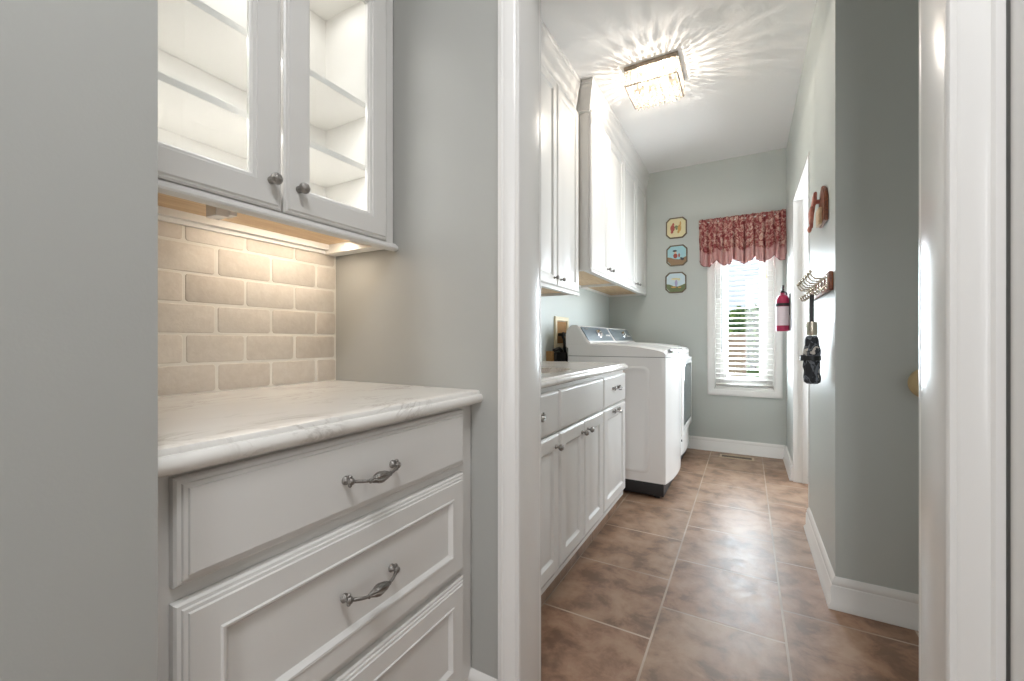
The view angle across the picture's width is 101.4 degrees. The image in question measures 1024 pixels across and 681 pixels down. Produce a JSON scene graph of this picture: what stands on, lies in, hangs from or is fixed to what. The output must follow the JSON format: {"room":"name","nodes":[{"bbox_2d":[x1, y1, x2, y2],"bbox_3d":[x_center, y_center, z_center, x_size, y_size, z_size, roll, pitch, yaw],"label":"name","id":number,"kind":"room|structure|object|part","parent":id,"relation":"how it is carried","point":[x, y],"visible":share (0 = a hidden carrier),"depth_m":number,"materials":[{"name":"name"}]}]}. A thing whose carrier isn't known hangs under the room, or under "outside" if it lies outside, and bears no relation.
{"room":"kitchen","nodes":[
{"label":"kitchen","id":0,"kind":"room"},
{"bbox_2d":[0,0,157,680],"bbox_3d":[-1.439,-0.327,-0.491,0.768,2.740,2.737,0,0,29],"label":"wall","id":1,"kind":"structure","parent":0,"point":[79,78],"depth_m":0.45,"materials":[{"name":"grey paint"}]},
{"bbox_2d":[158,220,608,396],"bbox_3d":[-0.068,-0.327,2.618,0.181,2.740,4.302,0,0,29],"label":"wall","id":2,"kind":"structure","parent":0,"point":[172,317],"depth_m":1.20,"materials":[{"name":"tile"}]},
{"bbox_2d":[541,63,579,296],"bbox_3d":[0.152,-0.911,2.539,0.342,1.232,0.720,0,0,29],"label":"upper cabinet","id":3,"kind":"object","parent":2,"relation":"attached to","point":[559,117],"visible":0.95,"depth_m":2.49,"materials":[{"name":"white wood"}]},
{"bbox_3d":[0.174,-0.914,2.316,0.020,1.195,0.340,0,0,29],"label":"door","id":4,"kind":"part","parent":3,"relation":"part of","materials":[{"name":"white wood"}]},
{"bbox_3d":[0.120,-0.326,2.558,0.227,0.006,0.682,0,0,29],"label":"panel","id":5,"kind":"part","parent":3,"relation":"part of","materials":[{"name":"brown wood"}]},
{"bbox_3d":[0.265,-0.305,2.476,0.022,0.020,0.720,0,0,29],"label":"rail","id":6,"kind":"part","parent":3,"relation":"part of","materials":[{"name":"white wood"}]},
{"bbox_3d":[0.349,-0.914,2.628,0.020,1.195,0.362,0,0,29],"label":"door","id":7,"kind":"part","parent":3,"relation":"part of","materials":[{"name":"white wood"}]},
{"bbox_2d":[554,316,568,361],"bbox_3d":[0.415,0.080,3.287,0.070,0.529,0.270,0,0,29],"label":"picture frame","id":8,"kind":"object","parent":2,"relation":"attached to","point":[560,328],"visible":0.63,"depth_m":3.25,"materials":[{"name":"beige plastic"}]},
{"bbox_3d":[0.391,-0.064,3.300,0.016,0.243,0.270,0,0,29],"label":"frame","id":9,"kind":"part","parent":8,"relation":"part of","materials":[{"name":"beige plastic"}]},
{"bbox_3d":[0.387,-0.064,3.302,0.001,0.171,0.198,0,0,29],"label":"panel","id":10,"kind":"part","parent":8,"relation":"part of","materials":[{"name":"brown paint"}]},
{"bbox_2d":[579,111,623,287],"bbox_3d":[0.571,-0.990,3.204,0.422,1.075,0.844,0,0,29],"label":"upper cabinet","id":11,"kind":"object","parent":2,"relation":"attached to","point":[601,165],"visible":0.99,"depth_m":2.95,"materials":[{"name":"white wood"}]},
{"bbox_3d":[0.538,-0.483,3.222,0.307,0.006,0.806,0,0,29],"label":"panel","id":12,"kind":"part","parent":11,"relation":"part of","materials":[{"name":"brown wood"}]},
{"bbox_2d":[541,19,648,190],"bbox_3d":[0.612,-1.599,3.285,0.414,0.194,2.470,0,0,29],"label":"trim","id":13,"kind":"structure","parent":11,"relation":"attached to","point":[585,95],"depth_m":2.75,"materials":[{"name":"white wood"}]},
{"bbox_3d":[0.611,-0.993,2.931,0.020,1.038,0.396,0,0,29],"label":"door","id":14,"kind":"part","parent":11,"relation":"part of","materials":[{"name":"white wood"}]},
{"bbox_3d":[0.718,-0.462,3.121,0.022,0.020,0.844,0,0,29],"label":"rail","id":15,"kind":"part","parent":11,"relation":"part of","materials":[{"name":"white wood"}]},
{"bbox_3d":[0.816,-0.993,3.297,0.020,1.038,0.430,0,0,29],"label":"door","id":16,"kind":"part","parent":11,"relation":"part of","materials":[{"name":"white wood"}]},
{"bbox_2d":[582,160,646,296],"bbox_3d":[0.998,-0.990,3.966,0.422,1.075,0.900,0,0,29],"label":"upper cabinet","id":17,"kind":"object","parent":2,"relation":"attached to","point":[634,193],"visible":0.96,"depth_m":3.84,"materials":[{"name":"white wood"}]},
{"bbox_3d":[0.965,-0.483,3.985,0.307,0.006,0.862,0,0,29],"label":"panel","id":18,"kind":"part","parent":17,"relation":"part of","materials":[{"name":"brown wood"}]},
{"bbox_3d":[1.035,-0.993,3.689,0.020,1.038,0.440,0,0,29],"label":"door","id":19,"kind":"part","parent":17,"relation":"part of","materials":[{"name":"white wood"}]},
{"bbox_3d":[1.145,-0.462,3.884,0.022,0.020,0.900,0,0,29],"label":"rail","id":20,"kind":"part","parent":17,"relation":"part of","materials":[{"name":"white wood"}]},
{"bbox_3d":[1.253,-0.993,4.079,0.020,1.038,0.442,0,0,29],"label":"door","id":21,"kind":"part","parent":17,"relation":"part of","materials":[{"name":"white wood"}]},
{"bbox_2d":[336,0,1010,680],"bbox_3d":[0.701,-0.327,0.790,3.050,2.740,0.110,0,0,29],"label":"wall","id":22,"kind":"structure","parent":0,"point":[424,312],"depth_m":1.22,"materials":[{"name":"grey paint"}]},
{"bbox_2d":[466,667,497,680],"bbox_3d":[-0.083,0.983,1.151,0.106,0.120,0.026,0,0,29],"label":"baseboard","id":23,"kind":"structure","parent":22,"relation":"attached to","point":[474,675],"depth_m":1.17,"materials":[{"name":"white wood"}]},
{"bbox_2d":[498,0,1005,680],"bbox_3d":[0.408,-0.025,0.952,0.942,2.135,0.147,0,0,29],"label":"door frame","id":24,"kind":"structure","parent":22,"relation":"attached to","point":[975,30],"depth_m":0.72,"materials":[{"name":"white wood"}]},
{"bbox_2d":[541,0,815,173],"bbox_3d":[0.690,-1.757,0.720,3.500,0.120,7.130,0,0,29],"label":"ceiling","id":25,"kind":"structure","parent":0,"point":[742,61],"depth_m":2.54,"materials":[{"name":"white paint"}]},
{"bbox_2d":[624,51,684,110],"bbox_3d":[0.906,-1.617,2.662,0.321,0.158,0.300,0,0,29],"label":"ceiling light","id":26,"kind":"object","parent":25,"relation":"attached to","point":[664,71],"visible":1,"depth_m":2.60,"materials":[{"name":"clear glass"}]},
{"bbox_2d":[664,78,668,88],"bbox_3d":[0.988,-1.643,2.680,0.028,0.060,0.028,0,0,29],"label":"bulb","id":27,"kind":"object","parent":26,"relation":"attached to","point":[666,82],"depth_m":2.67,"materials":[{"name":"white"}]},
{"bbox_2d":[609,148,785,444],"bbox_3d":[2.388,-0.327,3.782,3.330,2.740,0.130,0,0,29],"label":"wall","id":28,"kind":"structure","parent":0,"point":[753,183],"depth_m":4.04,"materials":[{"name":"grey paint"}]},
{"bbox_2d":[665,272,685,292],"bbox_3d":[1.613,-0.571,4.133,0.194,0.204,0.014,0,0,29],"label":"wall plaque","id":29,"kind":"object","parent":28,"relation":"attached to","point":[675,282],"visible":1,"depth_m":4.13,"materials":[{"name":"brown"}]},
{"bbox_2d":[666,217,686,238],"bbox_3d":[1.618,-1.109,4.130,0.194,0.204,0.014,0,0,29],"label":"wall plaque","id":30,"kind":"object","parent":28,"relation":"attached to","point":[676,227],"visible":1,"depth_m":4.13,"materials":[{"name":"brown ceramic"}]},
{"bbox_2d":[666,244,686,265],"bbox_3d":[1.621,-0.837,4.128,0.194,0.204,0.014,0,0,29],"label":"wall plaque","id":31,"kind":"object","parent":28,"relation":"attached to","point":[676,255],"visible":1,"depth_m":4.13,"materials":[{"name":"brown"}]},
{"bbox_2d":[688,435,792,480],"bbox_3d":[1.562,0.983,3.788,1.582,0.120,0.667,0,0,29],"label":"baseboard","id":32,"kind":"structure","parent":28,"relation":"attached to","point":[776,451],"depth_m":3.83,"materials":[{"name":"white wood"}]},
{"bbox_2d":[707,255,782,398],"bbox_3d":[2.154,-0.309,3.902,0.604,1.646,0.147,0,0,29],"label":"window","id":33,"kind":"structure","parent":28,"relation":"in","point":[776,265],"depth_m":3.87,"materials":[{"name":"white wood"}]},
{"bbox_2d":[699,209,786,266],"bbox_3d":[2.086,-0.920,3.821,0.708,0.453,0.092,0,0,29],"label":"valance","id":34,"kind":"object","parent":33,"relation":"attached to","point":[761,236],"visible":1,"depth_m":3.80,"materials":[{"name":"red fabric"}]},
{"bbox_3d":[2.087,-0.729,3.817,0.702,0.071,0.085,0,0,29],"label":"hem trim","id":35,"kind":"part","parent":34,"relation":"part of","materials":[{"name":"red"}]},
{"bbox_2d":[716,259,772,389],"bbox_3d":[2.140,-0.307,3.878,0.466,1.515,0.066,0,0,29],"label":"window blind","id":36,"kind":"object","parent":33,"relation":"attached to","point":[766,265],"visible":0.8,"depth_m":3.88,"materials":[{"name":"white plastic"}]},
{"bbox_3d":[2.006,-0.292,3.958,0.002,1.449,0.051,0,0,29],"label":"ladder cord","id":37,"kind":"part","parent":36,"relation":"part of","materials":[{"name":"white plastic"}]},
{"bbox_3d":[2.143,0.441,3.882,0.462,0.018,0.048,0,0,29],"label":"rail","id":38,"kind":"part","parent":36,"relation":"part of","materials":[{"name":"white plastic"}]},
{"bbox_3d":[2.172,-0.309,3.935,0.470,1.511,0.050,0,0,29],"label":"sash","id":39,"kind":"part","parent":33,"relation":"part of","materials":[{"name":"white wood"}]},
{"bbox_2d":[541,448,918,680],"bbox_3d":[0.690,1.093,0.720,3.500,0.100,7.130,0,0,29],"label":"floor","id":40,"kind":"structure","parent":0,"point":[715,577],"depth_m":1.68,"materials":[{"name":"tile"}]},
{"bbox_2d":[158,405,470,680],"bbox_3d":[-0.516,0.610,0.988,0.634,0.866,0.730,0,0,29],"label":"base cabinet","id":41,"kind":"object","parent":40,"relation":"on","point":[347,557],"visible":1,"depth_m":0.75,"materials":[{"name":"white wood"}]},
{"bbox_3d":[-0.293,0.259,0.845,0.022,0.147,0.654,0,0,29],"label":"drawer","id":42,"kind":"part","parent":41,"relation":"part of","materials":[{"name":"white wood"}]},
{"bbox_2d":[158,380,482,477],"bbox_3d":[-0.561,0.157,0.931,0.609,0.037,0.876,0,0,29],"label":"countertop","id":43,"kind":"structure","parent":41,"relation":"on","point":[199,430],"depth_m":0.80,"materials":[{"name":"stone"}]},
{"bbox_3d":[-0.267,0.483,0.826,0.041,0.030,0.136,0,0,29],"label":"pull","id":44,"kind":"part","parent":41,"relation":"part of","materials":[{"name":"silver metal"}]},
{"bbox_3d":[-0.266,0.264,0.828,0.041,0.030,0.136,0,0,29],"label":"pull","id":45,"kind":"part","parent":41,"relation":"part of","materials":[{"name":"silver metal"}]},
{"bbox_3d":[-0.292,0.770,0.844,0.025,0.276,0.654,0,0,29],"label":"drawer","id":46,"kind":"part","parent":41,"relation":"part of","materials":[{"name":"white wood"}]},
{"bbox_2d":[541,386,563,605],"bbox_3d":[-0.172,0.610,1.609,0.666,0.866,0.440,0,0,29],"label":"base cabinet","id":47,"kind":"object","parent":40,"relation":"on","point":[550,447],"visible":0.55,"depth_m":1.58,"materials":[{"name":"white wood"}]},
{"bbox_3d":[0.095,0.269,1.448,0.041,0.027,0.117,0,0,29],"label":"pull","id":48,"kind":"part","parent":47,"relation":"part of","materials":[{"name":"silver metal"}]},
{"bbox_3d":[0.076,0.276,1.474,0.019,0.162,0.423,0,0,29],"label":"drawer","id":49,"kind":"part","parent":47,"relation":"part of","materials":[{"name":"white wood"}]},
{"bbox_3d":[0.076,0.632,1.474,0.019,0.537,0.423,0,0,29],"label":"door","id":50,"kind":"part","parent":47,"relation":"part of","materials":[{"name":"white wood"}]},
{"bbox_3d":[0.183,0.411,1.613,0.033,0.026,0.026,0,0,29],"label":"knob","id":51,"kind":"part","parent":47,"relation":"part of","materials":[{"name":"silver metal"}]},
{"bbox_2d":[546,375,602,598],"bbox_3d":[0.075,0.610,2.059,0.658,0.866,0.583,0,0,29],"label":"base cabinet","id":52,"kind":"object","parent":40,"relation":"on","point":[580,431],"visible":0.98,"depth_m":1.86,"materials":[{"name":"white wood"}]},
{"bbox_3d":[0.254,0.632,1.792,0.019,0.537,0.283,0,0,29],"label":"door","id":53,"kind":"part","parent":52,"relation":"part of","materials":[{"name":"white wood"}]},
{"bbox_2d":[541,361,627,388],"bbox_3d":[0.064,0.157,2.075,0.640,0.037,1.506,0,0,29],"label":"countertop","id":54,"kind":"structure","parent":52,"relation":"on","point":[553,373],"depth_m":2.09,"materials":[{"name":"stone"}]},
{"bbox_2d":[546,347,565,361],"bbox_3d":[0.332,0.145,3.138,0.071,0.197,0.220,0,0,29],"label":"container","id":55,"kind":"object","parent":54,"relation":"on","point":[552,355],"visible":0.58,"depth_m":3.07,"materials":[{"name":"brown paint"}]},
{"bbox_3d":[0.328,0.411,1.871,0.033,0.026,0.026,0,0,29],"label":"knob","id":56,"kind":"part","parent":52,"relation":"part of","materials":[{"name":"silver metal"}]},
{"bbox_3d":[0.395,0.632,2.044,0.019,0.537,0.283,0,0,29],"label":"door","id":57,"kind":"part","parent":52,"relation":"part of","materials":[{"name":"white wood"}]},
{"bbox_2d":[593,370,624,538],"bbox_3d":[0.332,0.610,2.510,0.666,0.866,0.453,0,0,29],"label":"base cabinet","id":58,"kind":"object","parent":40,"relation":"on","point":[613,410],"visible":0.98,"depth_m":2.33,"materials":[{"name":"white wood"}]},
{"bbox_3d":[0.578,0.632,2.371,0.019,0.537,0.435,0,0,29],"label":"door","id":59,"kind":"part","parent":58,"relation":"part of","materials":[{"name":"white wood"}]},
{"bbox_3d":[0.578,0.276,2.371,0.019,0.162,0.435,0,0,29],"label":"drawer","id":60,"kind":"part","parent":58,"relation":"part of","materials":[{"name":"white wood"}]},
{"bbox_3d":[0.599,0.265,2.347,0.041,0.027,0.117,0,0,29],"label":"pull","id":61,"kind":"part","parent":58,"relation":"part of","materials":[{"name":"silver metal"}]},
{"bbox_3d":[0.599,0.391,2.347,0.041,0.027,0.117,0,0,29],"label":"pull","id":62,"kind":"part","parent":58,"relation":"part of","materials":[{"name":"silver metal"}]},
{"bbox_2d":[566,325,682,497],"bbox_3d":[0.882,0.465,3.177,0.750,1.156,0.690,0,0,29],"label":"washer","id":63,"kind":"object","parent":40,"relation":"on","point":[652,399],"visible":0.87,"depth_m":2.81,"materials":[{"name":"white metal"}]},
{"bbox_3d":[0.677,-0.049,3.295,0.069,0.106,0.642,0,0,29],"label":"control panel","id":64,"kind":"part","parent":63,"relation":"part of","materials":[{"name":"grey"}]},
{"bbox_3d":[0.887,0.061,3.177,0.712,0.096,0.686,0,0,29],"label":"lid","id":65,"kind":"part","parent":63,"relation":"part of","materials":[{"name":"white metal"}]},
{"bbox_3d":[0.726,0.528,2.872,0.420,0.710,0.004,0,0,29],"label":"panel","id":66,"kind":"part","parent":63,"relation":"part of","materials":[{"name":"white metal"}]},
{"bbox_3d":[1.167,0.526,3.020,0.066,0.818,0.674,0,0,29],"label":"panel","id":67,"kind":"part","parent":63,"relation":"part of","materials":[{"name":"white metal"}]},
{"bbox_3d":[1.147,0.071,2.928,0.039,0.028,0.389,0,0,32],"label":"lid handle","id":68,"kind":"part","parent":63,"relation":"part of","materials":[{"name":"silver metal"}]},
{"bbox_2d":[606,328,691,458],"bbox_3d":[1.210,0.465,3.807,0.718,1.156,0.690,0,0,29],"label":"dryer","id":69,"kind":"object","parent":40,"relation":"on","point":[618,335],"visible":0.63,"depth_m":3.61,"materials":[{"name":"white metal"}]},
{"bbox_3d":[1.024,-0.049,3.914,0.069,0.106,0.642,0,0,29],"label":"control panel","id":70,"kind":"part","parent":69,"relation":"part of","materials":[{"name":"grey plastic"}]},
{"bbox_3d":[1.507,0.458,3.643,0.038,0.630,0.616,0,0,29],"label":"door","id":71,"kind":"part","parent":69,"relation":"part of","materials":[{"name":"white metal"}]},
{"bbox_2d":[720,454,753,460],"bbox_3d":[1.999,1.040,3.733,0.270,0.006,0.112,0,0,29],"label":"floor vent","id":72,"kind":"object","parent":40,"relation":"in","point":[721,455],"visible":1,"depth_m":3.73,"materials":[{"name":"beige metal"}]},
{"bbox_2d":[786,0,876,584],"bbox_3d":[1.895,-0.327,2.637,0.125,2.740,2.350,0,0,29],"label":"wall","id":73,"kind":"structure","parent":0,"point":[834,119],"depth_m":1.63,"materials":[{"name":"grey paint"}]},
{"bbox_2d":[775,285,789,330],"bbox_3d":[2.204,-0.259,3.414,0.099,0.368,0.121,0,0,29],"label":"fire extinguisher","id":74,"kind":"object","parent":73,"relation":"attached to","point":[782,305],"visible":1,"depth_m":3.38,"materials":[{"name":"red metal"}]},
{"bbox_2d":[793,152,808,506],"bbox_3d":[1.924,-0.002,2.688,0.134,2.090,0.900,0,0,29],"label":"trim","id":75,"kind":"structure","parent":73,"relation":"attached to","point":[801,197],"depth_m":3.08,"materials":[{"name":"white wood"}]},
{"bbox_2d":[796,270,832,301],"bbox_3d":[1.388,-0.247,1.942,0.078,0.093,0.575,0,0,29],"label":"coat rack","id":76,"kind":"object","parent":73,"relation":"attached to","point":[824,285],"visible":0.98,"depth_m":1.82,"materials":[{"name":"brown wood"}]},
{"bbox_2d":[800,295,820,383],"bbox_3d":[1.335,-0.009,1.876,0.078,0.403,0.074,0,0,29],"label":"umbrella","id":77,"kind":"object","parent":76,"relation":"hanging from","point":[811,357],"visible":1,"depth_m":1.85,"materials":[{"name":"black fabric"}]},
{"bbox_3d":[1.339,-0.053,1.873,0.043,0.061,0.043,0,0,29],"label":"handle","id":78,"kind":"part","parent":77,"relation":"part of","materials":[{"name":"silver metal"}]},
{"bbox_3d":[1.416,-0.240,1.926,0.016,0.077,0.575,0,0,29],"label":"plate","id":79,"kind":"part","parent":76,"relation":"part of","materials":[{"name":"brown wood"}]},
{"bbox_2d":[807,185,828,232],"bbox_3d":[1.383,-0.595,1.901,0.048,0.172,0.270,0,0,29],"label":"wall ornament","id":80,"kind":"object","parent":73,"relation":"attached to","point":[822,213],"visible":1,"depth_m":1.84,"materials":[{"name":"brown wood"}]},
{"bbox_2d":[877,0,918,593],"bbox_3d":[1.811,-0.327,0.853,1.473,2.740,1.085,0,0,29],"label":"wall","id":81,"kind":"structure","parent":0,"point":[897,20],"depth_m":1.55,"materials":[{"name":"grey paint"}]},
{"bbox_2d":[804,507,918,630],"bbox_3d":[2.067,0.983,1.628,1.464,0.120,0.809,0,0,29],"label":"baseboard","id":82,"kind":"structure","parent":81,"relation":"attached to","point":[900,608],"depth_m":1.59,"materials":[{"name":"white wood"}]},
{"bbox_2d":[908,369,918,396],"bbox_3d":[1.497,0.155,1.502,0.116,0.116,0.020,0,0,29],"label":"door knob","id":83,"kind":"object","parent":81,"relation":"attached to","point":[913,380],"visible":0.19,"depth_m":1.52,"materials":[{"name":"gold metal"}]},
{"bbox_3d":[0.013,-0.327,-0.880,0.117,2.740,3.477,0,0,29],"label":"wall","id":84,"kind":"structure","parent":0,"visible":0},
{"bbox_2d":[1011,0,1023,680],"bbox_3d":[0.769,-0.017,0.613,0.023,2.120,0.090,0,0,29],"label":"door frame","id":85,"kind":"structure","parent":84,"relation":"attached to","point":[1017,6],"depth_m":0.64,"materials":[{"name":"white"}]},
{"bbox_3d":[-0.903,-0.327,1.112,0.138,2.740,0.897,0,0,29],"label":"wall niche","id":86,"kind":"object","parent":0,"visible":0},
{"bbox_2d":[158,0,397,256],"bbox_3d":[-0.649,-0.689,1.063,0.324,0.816,0.730,0,0,29],"label":"upper cabinet","id":87,"kind":"object","parent":86,"relation":"attached to","point":[276,114],"visible":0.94,"depth_m":1.05,"materials":[{"name":"white wood"}]},
{"bbox_3d":[-0.631,-0.681,0.852,0.020,0.751,0.330,0,0,29],"label":"door","id":88,"kind":"part","parent":87,"relation":"part of","materials":[{"name":"white wood"}]},
{"bbox_2d":[206,205,236,219],"bbox_3d":[-0.623,-0.304,1.034,0.212,0.032,0.054,0,0,-36],"label":"under-cabinet light","id":89,"kind":"object","parent":87,"relation":"attached to","point":[212,212],"visible":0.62,"depth_m":0.97,"materials":[{"name":"white plastic"}]},
{"bbox_3d":[-0.671,-0.325,1.058,0.240,0.008,0.662,0,0,29],"label":"panel","id":90,"kind":"part","parent":87,"relation":"part of","materials":[{"name":"brown wood"}]},
{"bbox_2d":[158,0,364,130],"bbox_3d":[-0.691,-0.713,1.069,0.228,0.018,0.662,0,0,29],"label":"shelf","id":91,"kind":"object","parent":87,"relation":"attached to","point":[192,35],"depth_m":1.04,"materials":[{"name":"white wood"}]},
{"bbox_2d":[158,71,364,187],"bbox_3d":[-0.691,-0.523,1.069,0.228,0.018,0.662,0,0,29],"label":"shelf","id":92,"kind":"object","parent":87,"relation":"attached to","point":[187,114],"depth_m":1.03,"materials":[{"name":"white wood"}]},
{"bbox_3d":[-0.541,-0.369,0.959,0.033,0.027,0.027,0,0,29],"label":"knob","id":93,"kind":"part","parent":87,"relation":"part of","materials":[{"name":"silver metal"}]},
{"bbox_3d":[-0.545,-0.293,1.004,0.021,0.024,0.730,0,0,29],"label":"light rail","id":94,"kind":"part","parent":87,"relation":"part of","materials":[{"name":"white wood"}]},
{"bbox_3d":[-0.507,-0.369,1.019,0.033,0.027,0.027,0,0,29],"label":"knob","id":95,"kind":"part","parent":87,"relation":"part of","materials":[{"name":"silver metal"}]},
{"bbox_3d":[-0.467,-0.681,1.144,0.020,0.751,0.328,0,0,29],"label":"door","id":96,"kind":"part","parent":87,"relation":"part of","materials":[{"name":"white wood"}]},
{"bbox_3d":[-0.555,-0.690,1.009,0.001,0.775,0.728,0,0,29],"label":"frame","id":97,"kind":"part","parent":87,"relation":"part of","materials":[{"name":"white wood"}]},
{"label":"outside","id":98,"kind":"structure","parent":0,"visible":0},
{"bbox_2d":[735,365,759,376],"bbox_3d":[10.898,1.018,19.456,60.000,0.150,35.400,0,0,29],"label":"ground","id":99,"kind":"structure","parent":98,"point":[758,367],"depth_m":12.36,"materials":[{"name":"green plant"}]},
{"bbox_2d":[728,334,745,376],"bbox_3d":[4.535,0.378,10.767,2.590,1.110,0.060,0,0,29],"label":"fence","id":100,"kind":"object","parent":99,"relation":"on","point":[729,335],"visible":0.02,"depth_m":10.20,"materials":[{"name":"brown wood"}]},
{"bbox_2d":[728,314,748,362],"bbox_3d":[5.590,-0.003,11.636,1.740,1.969,1.793,0,0,29],"label":"tree","id":101,"kind":"object","parent":99,"relation":"on","point":[729,320],"visible":0.02,"depth_m":11.28,"materials":[{"name":"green plant"}]},
{"bbox_2d":[729,304,759,368],"bbox_3d":[7.781,-0.119,13.535,2.356,2.200,2.240,0,0,29],"label":"tree","id":102,"kind":"object","parent":99,"relation":"on","point":[745,311],"visible":0.09,"depth_m":13.07,"materials":[{"name":"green plant"}]},
{"bbox_2d":[746,315,759,363],"bbox_3d":[7.007,0.053,10.883,1.745,1.797,1.688,0,0,29],"label":"tree","id":103,"kind":"object","parent":99,"relation":"on","point":[758,323],"visible":0.05,"depth_m":10.92,"materials":[{"name":"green plant"}]}
]}

